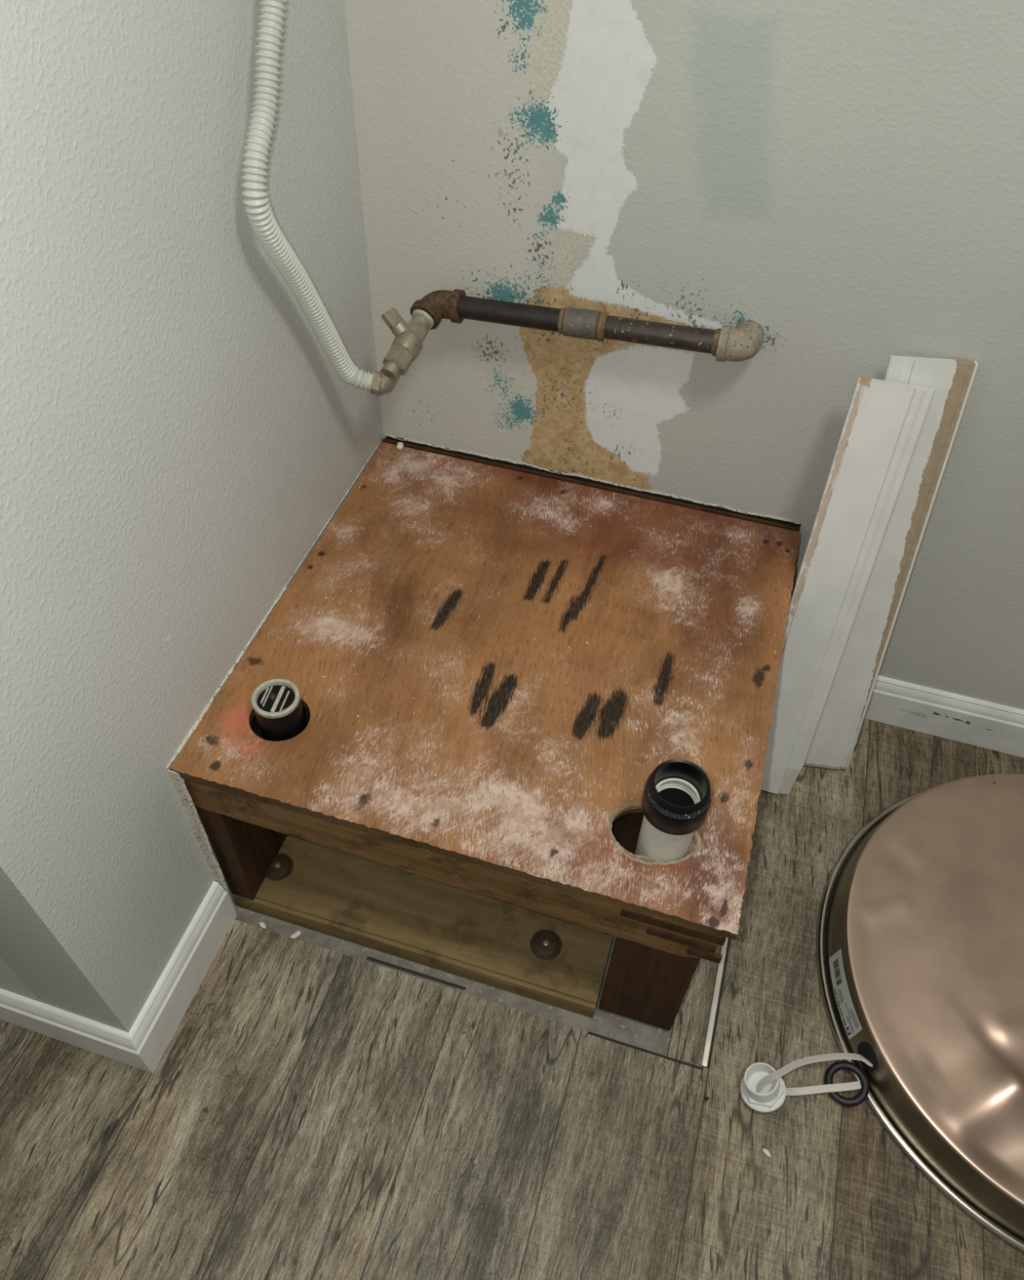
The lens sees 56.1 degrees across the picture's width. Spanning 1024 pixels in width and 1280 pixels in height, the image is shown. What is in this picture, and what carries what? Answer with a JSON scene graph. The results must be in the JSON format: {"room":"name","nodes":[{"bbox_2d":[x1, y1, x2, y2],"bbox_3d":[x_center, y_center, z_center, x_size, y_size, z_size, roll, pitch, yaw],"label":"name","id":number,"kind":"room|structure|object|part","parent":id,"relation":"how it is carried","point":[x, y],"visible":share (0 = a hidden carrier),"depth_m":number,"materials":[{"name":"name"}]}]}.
{"room":"utility room","nodes":[
{"label":"utility room","id":0,"kind":"room"},
{"bbox_2d":[0,957,39,1001],"bbox_3d":[-1.018,-0.487,0.394,1.085,2.420,0.100,14,50,10],"label":"wall","id":1,"kind":"structure","parent":0,"point":[10,981],"depth_m":1.08,"materials":[{"name":"grey paint"}]},
{"bbox_2d":[0,987,152,1073],"bbox_3d":[-0.999,0.339,1.220,1.203,0.090,0.013,14,50,10],"label":"baseboard","id":2,"kind":"structure","parent":1,"relation":"attached to","point":[111,1042],"depth_m":1.11,"materials":[{"name":"white paint"}]},
{"bbox_2d":[0,0,383,1032],"bbox_3d":[-0.326,-0.633,0.547,0.115,2.420,0.911,14,50,10],"label":"wall","id":3,"kind":"structure","parent":0,"point":[178,435],"depth_m":0.87,"materials":[{"name":"grey paint"}]},
{"bbox_2d":[128,880,236,1073],"bbox_3d":[-0.402,0.410,1.179,0.013,0.090,0.210,14,50,10],"label":"baseboard","id":4,"kind":"structure","parent":3,"relation":"attached to","point":[164,1009],"depth_m":1.17,"materials":[{"name":"white paint"}]},
{"bbox_2d":[0,718,1023,1279],"bbox_3d":[-0.018,0.904,0.839,3.500,0.030,2.450,14,50,10],"label":"floor","id":5,"kind":"structure","parent":0,"point":[312,1112],"depth_m":1.11,"materials":[{"name":"brown wood"}]},
{"bbox_2d":[258,922,266,928],"bbox_3d":[-0.330,0.376,1.269,0.013,0.004,0.006,34,56,25],"label":"crumb","id":6,"kind":"object","parent":5,"relation":"on","point":[262,925],"visible":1,"depth_m":1.27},
{"bbox_2d":[289,930,302,938],"bbox_3d":[-0.284,0.387,1.261,0.016,0.003,0.007,-25,54,-22],"label":"crumb","id":7,"kind":"object","parent":5,"relation":"on","point":[296,934],"visible":1,"depth_m":1.26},
{"bbox_2d":[366,956,466,990],"bbox_3d":[-0.123,0.427,1.233,0.135,0.001,0.003,14,50,10],"label":"seam","id":8,"kind":"structure","parent":5,"relation":"on","point":[367,957],"depth_m":1.23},
{"bbox_2d":[168,442,800,1030],"bbox_3d":[0.008,0.110,1.294,0.611,0.349,0.601,14,50,10],"label":"platform","id":9,"kind":"object","parent":5,"relation":"on","point":[491,668],"visible":0.98,"depth_m":1.14,"materials":[{"name":"brown wood"}]},
{"bbox_2d":[167,768,235,912],"bbox_3d":[-0.366,0.252,1.155,0.017,0.337,0.002,14,50,10],"label":"caulk","id":10,"kind":"structure","parent":9,"relation":"attached to","point":[179,784],"depth_m":1.11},
{"bbox_3d":[-0.336,0.204,1.185,0.032,0.296,0.102,14,50,10],"label":"post","id":11,"kind":"part","parent":9,"relation":"part of","materials":[{"name":"brown wood"}]},
{"bbox_2d":[165,441,380,768],"bbox_3d":[-0.280,-0.077,1.216,0.005,0.002,0.600,14,50,10],"label":"caulk","id":12,"kind":"structure","parent":9,"relation":"attached to","point":[230,671],"depth_m":1.12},
{"bbox_2d":[251,678,306,741],"bbox_3d":[-0.259,0.095,1.086,0.052,0.101,0.052,14,50,10],"label":"pipe","id":13,"kind":"object","parent":9,"relation":"on","point":[276,704],"visible":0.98,"depth_m":1.05,"materials":[{"name":"black plastic"}]},
{"bbox_3d":[-0.261,-0.002,1.368,0.018,0.297,0.467,14,50,10],"label":"panel","id":14,"kind":"part","parent":9,"relation":"part of","materials":[{"name":"brown wood"}]},
{"bbox_2d":[395,442,403,449],"bbox_3d":[-0.163,-0.283,1.398,0.010,0.006,0.015,4,49,2],"label":"chip","id":15,"kind":"object","parent":9,"relation":"on","point":[399,446],"visible":1,"depth_m":1.40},
{"bbox_3d":[-0.133,0.404,1.240,0.494,0.034,0.006,14,50,10],"label":"rail","id":16,"kind":"part","parent":9,"relation":"part of","materials":[{"name":"brown wood"}]},
{"bbox_3d":[-0.048,0.189,1.421,0.496,0.022,0.582,14,50,10],"label":"panel","id":17,"kind":"part","parent":9,"relation":"part of","materials":[{"name":"brown wood"}]},
{"bbox_3d":[-0.049,0.183,1.095,0.536,0.018,0.110,14,50,10],"label":"cross rail","id":18,"kind":"part","parent":9,"relation":"part of","materials":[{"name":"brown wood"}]},
{"bbox_3d":[0.162,0.354,1.090,0.092,0.326,0.038,14,50,10],"label":"post","id":19,"kind":"part","parent":9,"relation":"part of","materials":[{"name":"brown wood"}]},
{"bbox_2d":[634,759,711,862],"bbox_3d":[0.158,0.190,0.974,0.064,0.166,0.064,14,50,10],"label":"drain pipe","id":20,"kind":"object","parent":9,"relation":"on","point":[676,798],"visible":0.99,"depth_m":0.93,"materials":[{"name":"black plastic"}]},
{"bbox_2d":[587,1031,703,1070],"bbox_3d":[0.163,0.503,1.177,0.144,0.001,0.003,14,50,10],"label":"seam","id":21,"kind":"structure","parent":5,"relation":"on","point":[588,1033],"depth_m":1.18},
{"bbox_2d":[701,937,728,1067],"bbox_3d":[0.315,0.318,1.343,0.007,0.004,0.558,14,50,10],"label":"edging strip","id":22,"kind":"object","parent":5,"relation":"on","point":[720,966],"visible":0.45,"depth_m":1.21,"materials":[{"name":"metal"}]},
{"bbox_2d":[740,1062,786,1112],"bbox_3d":[0.298,0.526,1.132,0.052,0.043,0.053,14,50,10],"label":"drain fitting","id":23,"kind":"object","parent":5,"relation":"on","point":[772,1096],"visible":0.96,"depth_m":1.13,"materials":[{"name":"white plastic"}]},
{"bbox_2d":[743,1062,779,1102],"bbox_3d":[0.294,0.521,1.130,0.043,0.032,0.041,14,50,10],"label":"cup","id":24,"kind":"object","parent":23,"relation":"on","point":[756,1072],"depth_m":1.13,"materials":[{"name":"white plastic"}]},
{"bbox_2d":[762,1148,770,1156],"bbox_3d":[0.293,0.589,1.105,0.005,0.002,0.012,-35,59,-28],"label":"crumb","id":25,"kind":"object","parent":5,"relation":"on","point":[766,1152],"visible":1,"depth_m":1.10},
{"bbox_2d":[756,1053,872,1096],"bbox_3d":[0.363,0.514,1.138,0.154,0.044,0.035,-2,49,-4],"label":"strap","id":26,"kind":"object","parent":5,"relation":"on","point":[853,1086],"visible":1,"depth_m":1.14,"materials":[{"name":"white plastic"}]},
{"bbox_2d":[823,1060,869,1106],"bbox_3d":[0.400,0.530,1.148,0.050,0.016,0.051,14,50,10],"label":"rubber gasket","id":27,"kind":"object","parent":5,"relation":"on","point":[860,1097],"visible":1,"depth_m":1.15,"materials":[{"name":"black rubber"}]},
{"bbox_2d":[760,375,935,794],"bbox_3d":[0.404,-0.034,1.255,0.085,0.603,0.170,12,49,9],"label":"board","id":28,"kind":"object","parent":5,"relation":"on","point":[884,420],"visible":0.9,"depth_m":1.20,"materials":[{"name":"paint"}]},
{"bbox_2d":[804,355,978,769],"bbox_3d":[0.467,-0.062,1.267,0.093,0.626,0.149,-1,49,-3],"label":"board","id":29,"kind":"object","parent":5,"relation":"on","point":[833,744],"visible":0.41,"depth_m":1.22,"materials":[{"name":"paint"}]},
{"bbox_2d":[816,773,1023,1253],"bbox_3d":[0.721,0.434,1.204,0.649,0.080,0.649,11,49,7],"label":"pan","id":30,"kind":"object","parent":5,"relation":"on","point":[923,953],"visible":1,"depth_m":1.19,"materials":[{"name":"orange metal"}]},
{"bbox_2d":[844,1003,858,1033],"bbox_3d":[0.415,0.461,1.176,0.004,0.018,0.035,-5,49,-7],"label":"print","id":31,"kind":"object","parent":30,"relation":"on","point":[851,1010],"depth_m":1.17},
{"bbox_2d":[343,0,1023,710],"bbox_3d":[0.932,-0.601,0.563,2.302,2.420,0.001,14,50,10],"label":"wall","id":32,"kind":"structure","parent":0,"point":[843,180],"depth_m":1.07,"materials":[{"name":"grey paint"}]},
{"bbox_2d":[380,288,764,378],"bbox_3d":[0.070,-0.371,1.167,0.460,0.086,0.121,4,49,1],"label":"pipe","id":33,"kind":"object","parent":32,"relation":"attached to","point":[743,341],"visible":1,"depth_m":1.15,"materials":[{"name":"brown metal"}]},
{"bbox_2d":[240,0,394,395],"bbox_3d":[-0.183,-0.529,0.855,0.073,0.778,0.208,14,50,10],"label":"flexible hose","id":34,"kind":"object","parent":33,"relation":"attached to","point":[260,130],"visible":1,"depth_m":0.87,"materials":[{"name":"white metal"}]},
{"bbox_3d":[-0.146,-0.391,1.171,0.021,0.008,0.019,52,56,-11],"label":"valve handle","id":35,"kind":"part","parent":33,"relation":"part of","materials":[{"name":"grey metal"}]},
{"bbox_3d":[-0.135,-0.378,1.174,0.024,0.024,0.020,30,54,22],"label":"valve stem","id":36,"kind":"part","parent":33,"relation":"part of","materials":[{"name":"grey metal"}]},
{"bbox_2d":[382,438,799,532],"bbox_3d":[0.101,-0.216,1.366,0.608,0.021,0.005,14,50,10],"label":"gap","id":37,"kind":"structure","parent":32,"relation":"attached to","point":[384,440],"depth_m":1.35,"materials":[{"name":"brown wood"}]},
{"bbox_2d":[385,434,799,524],"bbox_3d":[0.103,-0.230,1.358,0.604,0.006,0.002,14,50,10],"label":"caulk","id":38,"kind":"structure","parent":32,"relation":"attached to","point":[388,435],"depth_m":1.35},
{"bbox_2d":[863,675,1023,757],"bbox_3d":[1.251,0.261,1.369,1.565,0.090,0.013,14,50,10],"label":"baseboard","id":39,"kind":"structure","parent":32,"relation":"attached to","point":[998,727],"depth_m":1.47,"materials":[{"name":"paint"}]}
]}

